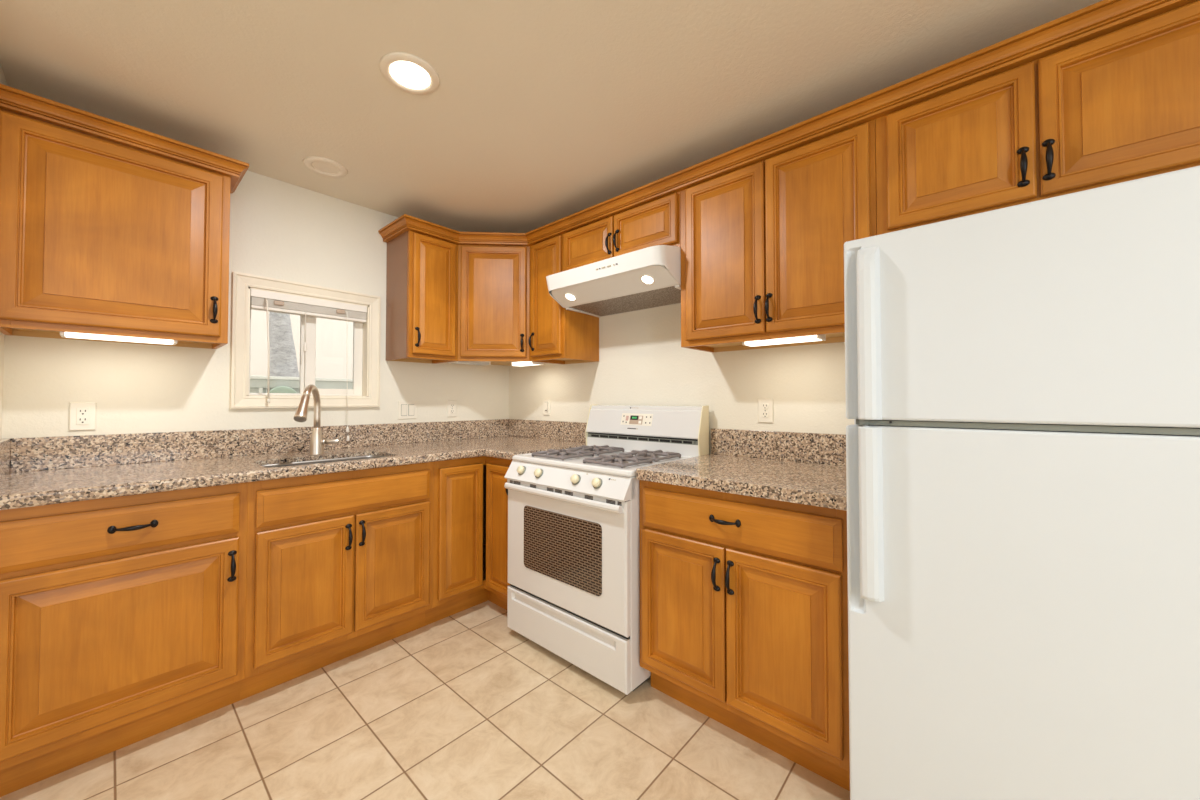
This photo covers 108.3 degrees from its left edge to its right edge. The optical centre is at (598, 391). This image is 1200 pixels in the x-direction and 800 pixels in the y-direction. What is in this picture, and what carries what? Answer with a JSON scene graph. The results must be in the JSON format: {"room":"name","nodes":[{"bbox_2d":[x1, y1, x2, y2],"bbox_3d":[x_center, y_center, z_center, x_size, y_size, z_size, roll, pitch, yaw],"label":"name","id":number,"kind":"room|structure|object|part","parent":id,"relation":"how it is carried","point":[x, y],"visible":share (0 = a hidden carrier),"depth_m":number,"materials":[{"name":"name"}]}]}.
{"room":"kitchen","nodes":[
{"label":"kitchen","id":0,"kind":"room"},
{"bbox_2d":[0,64,7,438],"bbox_3d":[-1.980,0.036,1.324,0.720,2.305,0.120,-1,-2,42],"label":"wall partition","id":1,"kind":"structure","parent":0,"point":[2,77],"depth_m":1.58,"materials":[{"name":"beige paint"}]},
{"bbox_2d":[0,438,10,478],"bbox_3d":[-1.958,0.232,1.397,0.648,0.126,0.020,-1,-2,42],"label":"backsplash","id":2,"kind":"structure","parent":1,"relation":"attached to","point":[5,443],"depth_m":1.53,"materials":[{"name":"stone"}]},
{"bbox_2d":[2,170,508,438],"bbox_3d":[-2.354,0.041,1.536,0.120,2.305,5.120,-1,-2,42],"label":"wall","id":3,"kind":"structure","parent":0,"point":[279,229],"depth_m":2.15,"materials":[{"name":"beige paint"}]},
{"bbox_2d":[69,402,95,430],"bbox_3d":[-2.078,0.098,1.747,0.009,0.114,0.070,-1,-2,42],"label":"power outlet","id":4,"kind":"object","parent":3,"relation":"attached to","point":[82,415],"visible":1,"depth_m":1.74,"materials":[{"name":"beige plastic"}]},
{"bbox_2d":[76,408,88,424],"bbox_3d":[-2.076,0.098,1.745,0.003,0.068,0.034,-1,-2,42],"label":"receptacle","id":5,"kind":"object","parent":4,"relation":"attached to","point":[82,414],"depth_m":1.74,"materials":[{"name":"beige plastic"}]},
{"bbox_2d":[0,84,248,348],"bbox_3d":[-1.861,-0.600,1.746,0.352,0.783,0.647,-1,-2,42],"label":"upper cabinet","id":6,"kind":"object","parent":3,"relation":"attached to","point":[108,226],"visible":1,"depth_m":1.60,"materials":[{"name":"brown wood"}]},
{"bbox_2d":[60,332,177,344],"bbox_3d":[-1.838,-0.215,1.673,0.085,0.034,0.300,-1,-2,42],"label":"light","id":7,"kind":"object","parent":6,"relation":"attached to","point":[62,334],"visible":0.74,"depth_m":1.64,"materials":[{"name":"white plastic"}]},
{"bbox_3d":[-1.860,-0.961,1.753,0.350,0.062,0.647,-1,-2,42],"label":"crown molding","id":8,"kind":"part","parent":6,"relation":"part of","materials":[{"name":"brown wood"}]},
{"bbox_3d":[-1.594,-0.343,1.801,0.032,0.114,0.026,-1,-2,42],"label":"handle","id":9,"kind":"part","parent":6,"relation":"part of","materials":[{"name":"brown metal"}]},
{"bbox_2d":[10,419,507,472],"bbox_3d":[-1.441,0.253,2.453,0.019,0.126,2.246,-1,-2,42],"label":"backsplash","id":10,"kind":"structure","parent":3,"relation":"attached to","point":[57,452],"depth_m":2.02,"materials":[{"name":"stone"}]},
{"bbox_2d":[230,271,380,408],"bbox_3d":[-1.586,-0.245,2.387,0.137,0.662,0.686,-1,-2,42],"label":"window","id":11,"kind":"structure","parent":3,"relation":"in","point":[367,335],"depth_m":2.39,"materials":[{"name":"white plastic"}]},
{"bbox_3d":[-1.703,-0.236,2.331,0.022,0.510,0.290,-1,-2,42],"label":"fixed sash","id":12,"kind":"part","parent":11,"relation":"part of","materials":[{"name":"white plastic"}]},
{"bbox_3d":[-1.617,-0.242,2.414,0.053,0.529,0.548,-1,-2,42],"label":"frame","id":13,"kind":"part","parent":11,"relation":"part of","materials":[{"name":"white plastic"}]},
{"bbox_2d":[250,289,366,440],"bbox_3d":[-1.554,-0.117,2.355,0.098,0.783,0.543,-1,-2,42],"label":"window blind","id":14,"kind":"object","parent":11,"relation":"attached to","point":[260,300],"visible":0.9,"depth_m":2.32,"materials":[{"name":"white plastic"}]},
{"bbox_3d":[-1.574,-0.346,2.325,0.003,0.170,0.005,0,-1,-22],"label":"tilt cord","id":15,"kind":"part","parent":14,"relation":"part of","materials":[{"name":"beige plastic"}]},
{"bbox_3d":[-1.573,-0.488,2.380,0.042,0.028,0.535,-1,-2,42],"label":"head rail","id":16,"kind":"part","parent":14,"relation":"part of","materials":[{"name":"white plastic"}]},
{"bbox_3d":[-1.570,-0.422,2.377,0.052,0.016,0.540,-1,-2,42],"label":"rail","id":17,"kind":"part","parent":14,"relation":"part of","materials":[{"name":"white plastic"}]},
{"bbox_3d":[-1.431,-0.103,2.452,0.036,0.718,0.013,0,-1,21],"label":"pull cord","id":18,"kind":"part","parent":14,"relation":"part of","materials":[{"name":"beige plastic"}]},
{"bbox_3d":[-1.524,-0.232,2.499,0.022,0.512,0.290,-1,-2,42],"label":"sliding sash","id":19,"kind":"part","parent":11,"relation":"part of","materials":[{"name":"white plastic"}]},
{"bbox_2d":[398,401,416,418],"bbox_3d":[-1.204,0.114,2.730,0.010,0.114,0.116,-1,-2,42],"label":"light switch","id":20,"kind":"object","parent":3,"relation":"attached to","point":[406,409],"visible":1,"depth_m":2.73,"materials":[{"name":"beige plastic"}]},
{"bbox_2d":[386,230,457,363],"bbox_3d":[-1.064,-0.559,2.643,0.351,0.736,0.308,-1,-2,42],"label":"upper cabinet","id":21,"kind":"object","parent":3,"relation":"attached to","point":[422,270],"visible":0.97,"depth_m":2.54,"materials":[{"name":"brown wood"}]},
{"bbox_3d":[-1.192,-0.560,2.553,0.279,0.736,0.003,-1,-2,42],"label":"panel","id":22,"kind":"part","parent":21,"relation":"part of","materials":[{"name":"brown laminate"}]},
{"bbox_3d":[-1.018,-0.312,2.450,0.032,0.114,0.026,-1,-2,42],"label":"handle","id":23,"kind":"part","parent":21,"relation":"part of","materials":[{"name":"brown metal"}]},
{"bbox_3d":[-0.978,-0.560,2.570,0.019,0.736,0.305,-1,-2,42],"label":"frame","id":24,"kind":"part","parent":21,"relation":"part of","materials":[{"name":"brown wood"}]},
{"bbox_3d":[-0.965,-0.560,2.554,0.020,0.685,0.262,-1,-2,42],"label":"door","id":25,"kind":"part","parent":21,"relation":"part of","materials":[{"name":"brown wood"}]},
{"bbox_2d":[447,400,456,416],"bbox_3d":[-1.002,0.115,2.959,0.009,0.114,0.070,-1,-2,42],"label":"power outlet","id":26,"kind":"object","parent":3,"relation":"attached to","point":[451,404],"visible":1,"depth_m":2.96,"materials":[{"name":"beige plastic"}]},
{"bbox_2d":[435,245,553,365],"bbox_3d":[-0.660,-0.554,2.897,0.618,0.736,0.608,-1,-2,42],"label":"upper cabinet","id":27,"kind":"object","parent":3,"relation":"attached to","point":[494,280],"visible":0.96,"depth_m":2.67,"materials":[{"name":"brown wood"}]},
{"bbox_2d":[449,361,490,365],"bbox_3d":[-0.841,-0.194,2.831,0.100,0.028,0.250,-1,-2,42],"label":"light","id":28,"kind":"object","parent":27,"relation":"attached to","point":[481,363],"visible":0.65,"depth_m":2.81,"materials":[{"name":"white plastic"}]},
{"bbox_3d":[-0.651,-0.557,2.679,0.398,0.685,0.020,0,-1,-3],"label":"door","id":29,"kind":"part","parent":27,"relation":"part of","materials":[{"name":"brown wood"}]},
{"bbox_3d":[-0.652,-0.557,2.700,0.438,0.736,0.019,0,-1,-3],"label":"frame","id":30,"kind":"part","parent":27,"relation":"part of","materials":[{"name":"brown wood"}]},
{"bbox_3d":[-0.472,-0.302,2.659,0.026,0.114,0.032,0,-1,-3],"label":"handle","id":31,"kind":"part","parent":27,"relation":"part of","materials":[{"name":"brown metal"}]},
{"bbox_2d":[511,362,542,366],"bbox_3d":[-0.473,-0.191,2.846,0.230,0.034,0.085,-1,-2,42],"label":"light","id":32,"kind":"object","parent":27,"relation":"attached to","point":[520,364],"visible":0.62,"depth_m":2.81,"materials":[{"name":"white plastic"}]},
{"bbox_2d":[512,362,537,365],"bbox_3d":[-0.473,-0.185,2.846,0.206,0.022,0.081,-1,-2,42],"label":"diffuser","id":33,"kind":"object","parent":32,"relation":"attached to","point":[513,363],"depth_m":2.82,"materials":[{"name":"beige plastic"}]},
{"bbox_2d":[378,0,1196,245],"bbox_3d":[0.211,-0.956,2.002,3.284,0.062,0.600,-1,-1,29],"label":"crown molding","id":34,"kind":"structure","parent":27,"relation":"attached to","point":[1103,17],"depth_m":1.47,"materials":[{"name":"brown wood"}]},
{"bbox_2d":[0,601,849,799],"bbox_3d":[-0.405,1.216,-0.299,5.440,0.120,5.240,-1,-2,42],"label":"floor","id":35,"kind":"structure","parent":0,"point":[463,705],"depth_m":1.48,"materials":[{"name":"beige tile"}]},
{"bbox_2d":[0,482,247,796],"bbox_3d":[-1.745,0.768,1.594,0.658,0.853,0.614,-1,-2,42],"label":"base cabinet","id":36,"kind":"object","parent":35,"relation":"on","point":[122,618],"visible":0.97,"depth_m":1.39,"materials":[{"name":"brown wood"}]},
{"bbox_3d":[-1.526,0.791,1.408,0.020,0.507,0.551,-1,-2,42],"label":"door","id":37,"kind":"part","parent":36,"relation":"part of","materials":[{"name":"brown wood"}]},
{"bbox_3d":[-1.526,0.446,1.415,0.020,0.146,0.551,-1,-2,42],"label":"drawer","id":38,"kind":"part","parent":36,"relation":"part of","materials":[{"name":"brown wood"}]},
{"bbox_3d":[-1.503,0.439,1.402,0.032,0.026,0.114,-1,-2,42],"label":"handle","id":39,"kind":"part","parent":36,"relation":"part of","materials":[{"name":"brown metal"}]},
{"bbox_3d":[-1.337,0.640,1.585,0.032,0.114,0.026,-1,-2,42],"label":"handle","id":40,"kind":"part","parent":36,"relation":"part of","materials":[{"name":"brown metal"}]},
{"bbox_2d":[240,462,432,699],"bbox_3d":[-1.294,0.778,2.102,0.658,0.853,0.744,-1,-2,42],"label":"base cabinet","id":41,"kind":"object","parent":35,"relation":"on","point":[339,565],"visible":0.88,"depth_m":1.85,"materials":[{"name":"brown wood"}]},
{"bbox_3d":[-1.196,0.797,1.780,0.020,0.511,0.342,-1,-2,42],"label":"door","id":42,"kind":"part","parent":41,"relation":"part of","materials":[{"name":"brown wood"}]},
{"bbox_3d":[-1.079,0.456,1.918,0.020,0.142,0.693,-1,-2,42],"label":"false drawer","id":43,"kind":"part","parent":41,"relation":"part of","materials":[{"name":"brown wood"}]},
{"bbox_3d":[-1.077,0.631,1.877,0.032,0.114,0.026,-1,-2,42],"label":"handle","id":44,"kind":"part","parent":41,"relation":"part of","materials":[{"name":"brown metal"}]},
{"bbox_3d":[-1.042,0.628,1.918,0.032,0.114,0.026,-1,-2,42],"label":"handle","id":45,"kind":"part","parent":41,"relation":"part of","materials":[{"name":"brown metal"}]},
{"bbox_3d":[-0.962,0.802,2.043,0.020,0.511,0.341,-1,-2,42],"label":"door","id":46,"kind":"part","parent":41,"relation":"part of","materials":[{"name":"brown wood"}]},
{"bbox_2d":[425,456,511,625],"bbox_3d":[-0.652,0.789,2.637,0.904,0.853,0.910,-1,-2,42],"label":"base cabinet","id":47,"kind":"object","parent":35,"relation":"on","point":[470,495],"visible":0.3,"depth_m":2.31,"materials":[{"name":"brown wood"}]},
{"bbox_2d":[0,419,586,509],"bbox_3d":[-1.102,0.267,2.152,0.924,0.166,2.286,-1,-2,42],"label":"countertop","id":48,"kind":"structure","parent":47,"relation":"on","point":[34,471],"depth_m":1.90,"materials":[{"name":"stone"}]},
{"bbox_2d":[293,384,339,454],"bbox_3d":[-1.358,0.136,2.033,0.131,0.344,0.290,0,-1,-1],"label":"faucet","id":49,"kind":"object","parent":48,"relation":"on","point":[317,442],"visible":1,"depth_m":2.12,"materials":[{"name":"silver metal"}]},
{"bbox_3d":[-1.367,0.076,2.064,0.029,0.224,0.203,0,-1,-18],"label":"spout","id":50,"kind":"part","parent":49,"relation":"part of","materials":[{"name":"silver metal"}]},
{"bbox_3d":[-1.335,0.248,2.158,0.082,0.028,0.027,0,-1,-14],"label":"lever","id":51,"kind":"part","parent":49,"relation":"part of","materials":[{"name":"silver metal"}]},
{"bbox_2d":[260,455,384,466],"bbox_3d":[-1.246,0.429,2.004,0.335,0.203,0.567,-1,-2,42],"label":"sink","id":52,"kind":"object","parent":48,"relation":"in","point":[367,456],"visible":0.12,"depth_m":2.10,"materials":[{"name":"metal"}]},
{"bbox_3d":[-0.730,0.729,2.306,0.020,0.668,0.256,-1,-2,42],"label":"door","id":53,"kind":"part","parent":47,"relation":"part of","materials":[{"name":"brown wood"}]},
{"bbox_3d":[-0.522,0.729,2.310,0.256,0.668,0.020,-1,-2,42],"label":"door","id":54,"kind":"part","parent":47,"relation":"part of","materials":[{"name":"brown wood"}]},
{"bbox_2d":[504,405,708,694],"bbox_3d":[0.036,0.637,2.156,0.758,1.138,0.701,-1,-2,42],"label":"gas range","id":55,"kind":"object","parent":35,"relation":"on","point":[574,513],"visible":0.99,"depth_m":1.90,"materials":[{"name":"white metal"}]},
{"bbox_3d":[-0.377,0.380,2.100,0.047,0.045,0.039,-1,-2,42],"label":"knob","id":56,"kind":"part","parent":55,"relation":"part of","materials":[{"name":"beige plastic"}]},
{"bbox_3d":[-0.282,0.378,2.016,0.047,0.045,0.039,-1,-2,42],"label":"knob","id":57,"kind":"part","parent":55,"relation":"part of","materials":[{"name":"beige plastic"}]},
{"bbox_3d":[-0.179,0.311,2.164,0.100,0.022,0.100,-1,-2,42],"label":"burner","id":58,"kind":"part","parent":55,"relation":"part of","materials":[{"name":"metal"}]},
{"bbox_3d":[-0.186,0.458,1.907,0.722,0.031,0.028,-1,-2,42],"label":"door handle","id":59,"kind":"part","parent":55,"relation":"part of","materials":[{"name":"white metal"}]},
{"bbox_3d":[-0.168,1.064,1.917,0.752,0.202,0.029,-1,-2,42],"label":"storage drawer","id":60,"kind":"part","parent":55,"relation":"part of","materials":[{"name":"white metal"}]},
{"bbox_3d":[-0.168,0.689,1.925,0.752,0.520,0.030,-1,-2,42],"label":"oven door","id":61,"kind":"part","parent":55,"relation":"part of","materials":[{"name":"white metal"}]},
{"bbox_3d":[-0.163,0.383,1.936,0.756,0.084,0.077,-1,-2,42],"label":"control panel","id":62,"kind":"part","parent":55,"relation":"part of","materials":[{"name":"white metal"}]},
{"bbox_3d":[-0.102,0.375,1.856,0.047,0.045,0.039,-1,-2,42],"label":"knob","id":63,"kind":"part","parent":55,"relation":"part of","materials":[{"name":"beige plastic"}]},
{"bbox_3d":[-0.009,0.373,1.774,0.047,0.045,0.039,-1,-2,42],"label":"knob","id":64,"kind":"part","parent":55,"relation":"part of","materials":[{"name":"beige plastic"}]},
{"bbox_2d":[512,450,691,476],"bbox_3d":[0.027,0.330,2.151,0.758,0.023,0.566,-1,-2,42],"label":"cooktop","id":65,"kind":"object","parent":55,"relation":"in","point":[569,462],"depth_m":1.99,"materials":[{"name":"white metal"}]},
{"bbox_3d":[0.084,0.307,1.931,0.100,0.022,0.100,-1,-2,42],"label":"burner","id":66,"kind":"part","parent":55,"relation":"part of","materials":[{"name":"metal"}]},
{"bbox_3d":[0.246,0.310,2.114,0.100,0.022,0.100,-1,-2,42],"label":"burner","id":67,"kind":"part","parent":55,"relation":"part of","materials":[{"name":"metal"}]},
{"bbox_2d":[639,480,849,790],"bbox_3d":[0.624,0.770,1.676,0.748,0.853,0.658,-1,-2,42],"label":"base cabinet","id":68,"kind":"object","parent":35,"relation":"on","point":[744,599],"visible":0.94,"depth_m":1.40,"materials":[{"name":"brown wood"}]},
{"bbox_3d":[0.298,0.790,1.581,0.344,0.517,0.020,-1,-2,42],"label":"door","id":69,"kind":"part","parent":68,"relation":"part of","materials":[{"name":"brown wood"}]},
{"bbox_3d":[0.391,0.622,1.467,0.026,0.114,0.032,-1,-2,42],"label":"handle","id":70,"kind":"part","parent":68,"relation":"part of","materials":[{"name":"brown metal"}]},
{"bbox_3d":[0.413,0.434,1.451,0.114,0.026,0.032,-1,-2,42],"label":"handle","id":71,"kind":"part","parent":68,"relation":"part of","materials":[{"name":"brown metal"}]},
{"bbox_3d":[0.428,0.619,1.434,0.026,0.114,0.032,-1,-2,42],"label":"handle","id":72,"kind":"part","parent":68,"relation":"part of","materials":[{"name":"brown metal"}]},
{"bbox_2d":[636,428,846,510],"bbox_3d":[0.636,0.258,1.697,0.748,0.166,0.658,-1,-2,42],"label":"countertop","id":73,"kind":"structure","parent":68,"relation":"on","point":[794,467],"depth_m":1.70,"materials":[{"name":"stone"}]},
{"bbox_3d":[0.432,0.444,1.468,0.698,0.148,0.020,-1,-2,42],"label":"drawer","id":74,"kind":"part","parent":68,"relation":"part of","materials":[{"name":"brown wood"}]},
{"bbox_3d":[0.561,0.785,1.347,0.346,0.517,0.020,-1,-2,42],"label":"door","id":75,"kind":"part","parent":68,"relation":"part of","materials":[{"name":"brown wood"}]},
{"bbox_2d":[844,166,1199,799],"bbox_3d":[1.152,0.396,1.132,0.752,1.578,0.768,-1,-2,42],"label":"refrigerator","id":76,"kind":"object","parent":35,"relation":"on","point":[1022,381],"visible":1,"depth_m":0.90,"materials":[{"name":"white paint"}]},
{"bbox_3d":[0.670,-0.148,1.083,0.040,0.432,0.047,1,-1,-39],"label":"handle","id":77,"kind":"part","parent":76,"relation":"part of","materials":[{"name":"white paint"}]},
{"bbox_3d":[0.670,0.300,1.074,0.040,0.425,0.047,1,-1,-39],"label":"handle","id":78,"kind":"part","parent":76,"relation":"part of","materials":[{"name":"white paint"}]},
{"bbox_3d":[0.942,-0.166,0.907,0.752,0.463,0.070,-1,-2,42],"label":"freezer door","id":79,"kind":"part","parent":76,"relation":"part of","materials":[{"name":"white paint"}]},
{"bbox_3d":[0.942,0.587,0.891,0.752,1.010,0.070,-1,-2,42],"label":"fridge door","id":80,"kind":"part","parent":76,"relation":"part of","materials":[{"name":"white paint"}]},
{"bbox_2d":[0,0,1101,232],"bbox_3d":[-0.405,-1.218,-0.250,5.440,0.140,5.240,-1,-2,42],"label":"ceiling","id":81,"kind":"structure","parent":0,"point":[540,113],"depth_m":1.53,"materials":[{"name":"beige paint"}]},
{"bbox_2d":[303,156,347,177],"bbox_3d":[-1.337,-1.121,2.125,0.188,0.059,0.188,-1,-2,42],"label":"recessed light","id":82,"kind":"object","parent":81,"relation":"in","point":[322,166],"visible":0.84,"depth_m":2.12,"materials":[{"name":"white plastic"}]},
{"bbox_2d":[379,52,439,94],"bbox_3d":[-0.661,-1.133,1.520,0.196,0.059,0.196,-1,-2,42],"label":"recessed light","id":83,"kind":"object","parent":81,"relation":"in","point":[409,73],"visible":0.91,"depth_m":1.51,"materials":[{"name":"beige"}]},
{"bbox_2d":[509,304,853,453],"bbox_3d":[1.295,0.043,1.639,5.200,2.305,0.120,-1,-2,42],"label":"wall","id":84,"kind":"structure","parent":0,"point":[643,361],"depth_m":2.32,"materials":[{"name":"beige paint"}]},
{"bbox_2d":[543,399,549,414],"bbox_3d":[-0.367,0.106,3.025,0.070,0.114,0.010,-1,-2,42],"label":"light switch","id":85,"kind":"object","parent":84,"relation":"attached to","point":[546,402],"visible":1,"depth_m":3.02,"materials":[{"name":"beige plastic"}]},
{"bbox_2d":[508,419,586,442],"bbox_3d":[-0.350,0.264,3.000,0.924,0.126,0.019,-1,-2,42],"label":"backsplash","id":86,"kind":"structure","parent":84,"relation":"attached to","point":[552,430],"depth_m":2.98,"materials":[{"name":"stone"}]},
{"bbox_2d":[528,233,598,363],"bbox_3d":[-0.234,-0.558,2.690,0.315,0.736,0.351,-1,-2,42],"label":"upper cabinet","id":87,"kind":"object","parent":84,"relation":"attached to","point":[558,335],"visible":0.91,"depth_m":2.59,"materials":[{"name":"brown wood"}]},
{"bbox_3d":[-0.413,-0.306,2.631,0.026,0.114,0.032,-1,-2,42],"label":"handle","id":88,"kind":"part","parent":87,"relation":"part of","materials":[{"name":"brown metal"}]},
{"bbox_3d":[-0.316,-0.559,2.585,0.260,0.685,0.020,-1,-2,42],"label":"door","id":89,"kind":"part","parent":87,"relation":"part of","materials":[{"name":"brown wood"}]},
{"bbox_3d":[-0.308,-0.559,2.606,0.315,0.736,0.019,-1,-2,42],"label":"frame","id":90,"kind":"part","parent":87,"relation":"part of","materials":[{"name":"brown wood"}]},
{"bbox_2d":[546,245,680,316],"bbox_3d":[0.129,-0.565,2.286,0.760,0.185,0.473,-1,-2,42],"label":"range hood","id":91,"kind":"object","parent":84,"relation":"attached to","point":[649,277],"visible":0.98,"depth_m":2.15,"materials":[{"name":"white enamel"},{"name":"grey metal mesh filter"},{"name":"glowing light lenses"}]},
{"bbox_2d":[564,293,576,300],"bbox_3d":[-0.155,-0.516,2.360,0.072,0.038,0.066,-1,-2,42],"label":"lamp","id":92,"kind":"object","parent":91,"relation":"attached to","point":[567,296],"depth_m":2.35,"materials":[{"name":"beige"}]},
{"bbox_3d":[0.041,-0.524,2.186,0.746,0.072,0.144,-1,-2,42],"label":"lamp panel","id":93,"kind":"part","parent":91,"relation":"part of","materials":[{"name":"white metal"}]},
{"bbox_3d":[0.187,-0.482,2.349,0.746,0.018,0.296,-1,-2,42],"label":"frame","id":94,"kind":"part","parent":91,"relation":"part of","materials":[{"name":"white metal"}]},
{"bbox_2d":[640,274,654,284],"bbox_3d":[0.227,-0.523,2.021,0.072,0.038,0.066,-1,-2,42],"label":"lamp","id":95,"kind":"object","parent":91,"relation":"attached to","point":[645,279],"depth_m":2.02,"materials":[{"name":"beige glass"}]},
{"bbox_2d":[564,191,680,270],"bbox_3d":[0.170,-0.796,2.337,0.762,0.274,0.351,-1,-2,42],"label":"upper cabinet","id":96,"kind":"object","parent":84,"relation":"attached to","point":[656,222],"visible":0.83,"depth_m":2.17,"materials":[{"name":"brown wood"}]},
{"bbox_3d":[-0.062,-0.793,2.364,0.363,0.226,0.020,-1,-2,42],"label":"door","id":97,"kind":"part","parent":96,"relation":"part of","materials":[{"name":"brown wood"}]},
{"bbox_3d":[0.045,-0.768,2.234,0.026,0.114,0.032,-1,-2,42],"label":"handle","id":98,"kind":"part","parent":96,"relation":"part of","materials":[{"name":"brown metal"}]},
{"bbox_3d":[0.084,-0.772,2.200,0.026,0.114,0.032,-1,-2,42],"label":"handle","id":99,"kind":"part","parent":96,"relation":"part of","materials":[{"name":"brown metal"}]},
{"bbox_3d":[0.095,-0.798,2.253,0.762,0.274,0.019,-1,-2,42],"label":"frame","id":100,"kind":"part","parent":96,"relation":"part of","materials":[{"name":"brown wood"}]},
{"bbox_3d":[0.219,-0.798,2.115,0.373,0.226,0.020,-1,-2,42],"label":"door","id":101,"kind":"part","parent":96,"relation":"part of","materials":[{"name":"brown wood"}]},
{"bbox_2d":[758,398,772,422],"bbox_3d":[0.773,0.087,2.014,0.070,0.114,0.009,-1,-2,42],"label":"power outlet","id":102,"kind":"object","parent":84,"relation":"attached to","point":[765,405],"visible":1,"depth_m":2.01,"materials":[{"name":"beige plastic"}]},
{"bbox_2d":[762,412,768,417],"bbox_3d":[0.771,0.106,2.012,0.033,0.028,0.003,-1,-2,42],"label":"receptacle","id":103,"kind":"object","parent":102,"relation":"attached to","point":[764,414],"depth_m":2.01,"materials":[{"name":"beige plastic"}]},
{"bbox_2d":[762,403,768,408],"bbox_3d":[0.771,0.067,2.013,0.033,0.028,0.003,-1,-2,42],"label":"receptacle","id":104,"kind":"object","parent":102,"relation":"attached to","point":[764,405],"depth_m":2.01,"materials":[{"name":"beige plastic"}]},
{"bbox_2d":[680,119,876,352],"bbox_3d":[0.742,-0.575,1.825,0.764,0.736,0.351,-1,-2,42],"label":"upper cabinet","id":105,"kind":"object","parent":84,"relation":"attached to","point":[762,242],"visible":0.87,"depth_m":1.69,"materials":[{"name":"brown wood"}]},
{"bbox_3d":[0.525,-0.574,1.839,0.352,0.685,0.020,-1,-2,42],"label":"door","id":106,"kind":"part","parent":105,"relation":"part of","materials":[{"name":"brown wood"}]},
{"bbox_3d":[0.621,-0.328,1.714,0.026,0.114,0.032,-1,-2,42],"label":"handle","id":107,"kind":"part","parent":105,"relation":"part of","materials":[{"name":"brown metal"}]},
{"bbox_3d":[0.655,-0.330,1.684,0.026,0.114,0.032,-1,-2,42],"label":"handle","id":108,"kind":"part","parent":105,"relation":"part of","materials":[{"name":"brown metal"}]},
{"bbox_2d":[742,334,825,346],"bbox_3d":[0.737,-0.213,1.742,0.300,0.034,0.085,-1,-2,42],"label":"light","id":109,"kind":"object","parent":105,"relation":"attached to","point":[814,337],"visible":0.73,"depth_m":1.71,"materials":[{"name":"white plastic"}]},
{"bbox_3d":[0.794,-0.579,1.600,0.353,0.685,0.020,-1,-2,42],"label":"door","id":110,"kind":"part","parent":105,"relation":"part of","materials":[{"name":"brown wood"}]},
{"bbox_2d":[711,428,845,465],"bbox_3d":[0.848,0.242,1.937,0.748,0.126,0.019,-1,-2,42],"label":"backsplash","id":111,"kind":"structure","parent":84,"relation":"attached to","point":[822,448],"depth_m":1.95,"materials":[{"name":"stone"}]},
{"bbox_2d":[875,0,1199,234],"bbox_3d":[1.314,-0.735,1.320,0.765,0.436,0.351,-1,-2,42],"label":"upper cabinet","id":112,"kind":"object","parent":84,"relation":"attached to","point":[1123,104],"visible":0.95,"depth_m":1.19,"materials":[{"name":"brown wood"}]},
{"bbox_3d":[1.095,-0.736,1.336,0.351,0.383,0.020,-1,-2,42],"label":"door","id":113,"kind":"part","parent":112,"relation":"part of","materials":[{"name":"brown wood"}]},
{"bbox_3d":[1.190,-0.636,1.215,0.026,0.114,0.032,-1,-2,42],"label":"handle","id":114,"kind":"part","parent":112,"relation":"part of","materials":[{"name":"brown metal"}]},
{"bbox_3d":[1.227,-0.639,1.182,0.026,0.114,0.032,-1,-2,42],"label":"handle","id":115,"kind":"part","parent":112,"relation":"part of","materials":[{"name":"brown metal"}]},
{"bbox_3d":[1.363,-0.740,1.098,0.350,0.383,0.020,-1,-2,42],"label":"door","id":116,"kind":"part","parent":112,"relation":"part of","materials":[{"name":"brown wood"}]},
{"label":"outside","id":117,"kind":"structure","parent":0,"visible":0},
{"bbox_3d":[-4.390,1.518,5.239,7.880,0.100,10.000,-1,-2,42],"label":"ground","id":118,"kind":"structure","parent":117,"visible":0},
{"bbox_2d":[269,312,298,388],"bbox_3d":[-2.928,-0.235,4.119,0.337,3.360,0.448,-1,-2,42],"label":"trunk","id":119,"kind":"object","parent":118,"relation":"on","point":[283,359],"visible":0.2,"depth_m":3.99,"materials":[{"name":"grey plant"}]},
{"bbox_2d":[250,309,352,381],"bbox_3d":[-4.569,-1.128,5.452,0.200,5.200,10.000,-1,-2,42],"label":"wall","id":120,"kind":"structure","parent":118,"relation":"on","point":[334,338],"depth_m":6.07,"materials":[{"name":"white paint"}]},
{"bbox_2d":[250,375,352,392],"bbox_3d":[-2.147,0.660,3.162,0.104,1.532,4.646,-1,-2,42],"label":"fence","id":121,"kind":"object","parent":118,"relation":"on","point":[258,384],"depth_m":3.07,"materials":[{"name":"white paint"}]},
{"bbox_3d":[-2.168,0.701,3.180,0.018,1.450,4.646,-1,-2,42],"label":"board panel","id":122,"kind":"part","parent":121,"relation":"part of","materials":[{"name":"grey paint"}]},
{"bbox_3d":[-2.222,0.057,3.047,0.048,0.196,0.196,-1,-2,42],"label":"hose coil","id":123,"kind":"part","parent":121,"relation":"part of","materials":[{"name":"green plastic"}]},
{"bbox_3d":[-2.177,-0.053,3.172,0.035,0.058,4.600,-1,-2,42],"label":"rail","id":124,"kind":"part","parent":121,"relation":"part of","materials":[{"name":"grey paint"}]},
{"bbox_3d":[-2.179,-0.095,3.175,0.060,0.022,4.600,-1,-2,42],"label":"cap rail","id":125,"kind":"part","parent":121,"relation":"part of","materials":[{"name":"white paint"}]}
]}

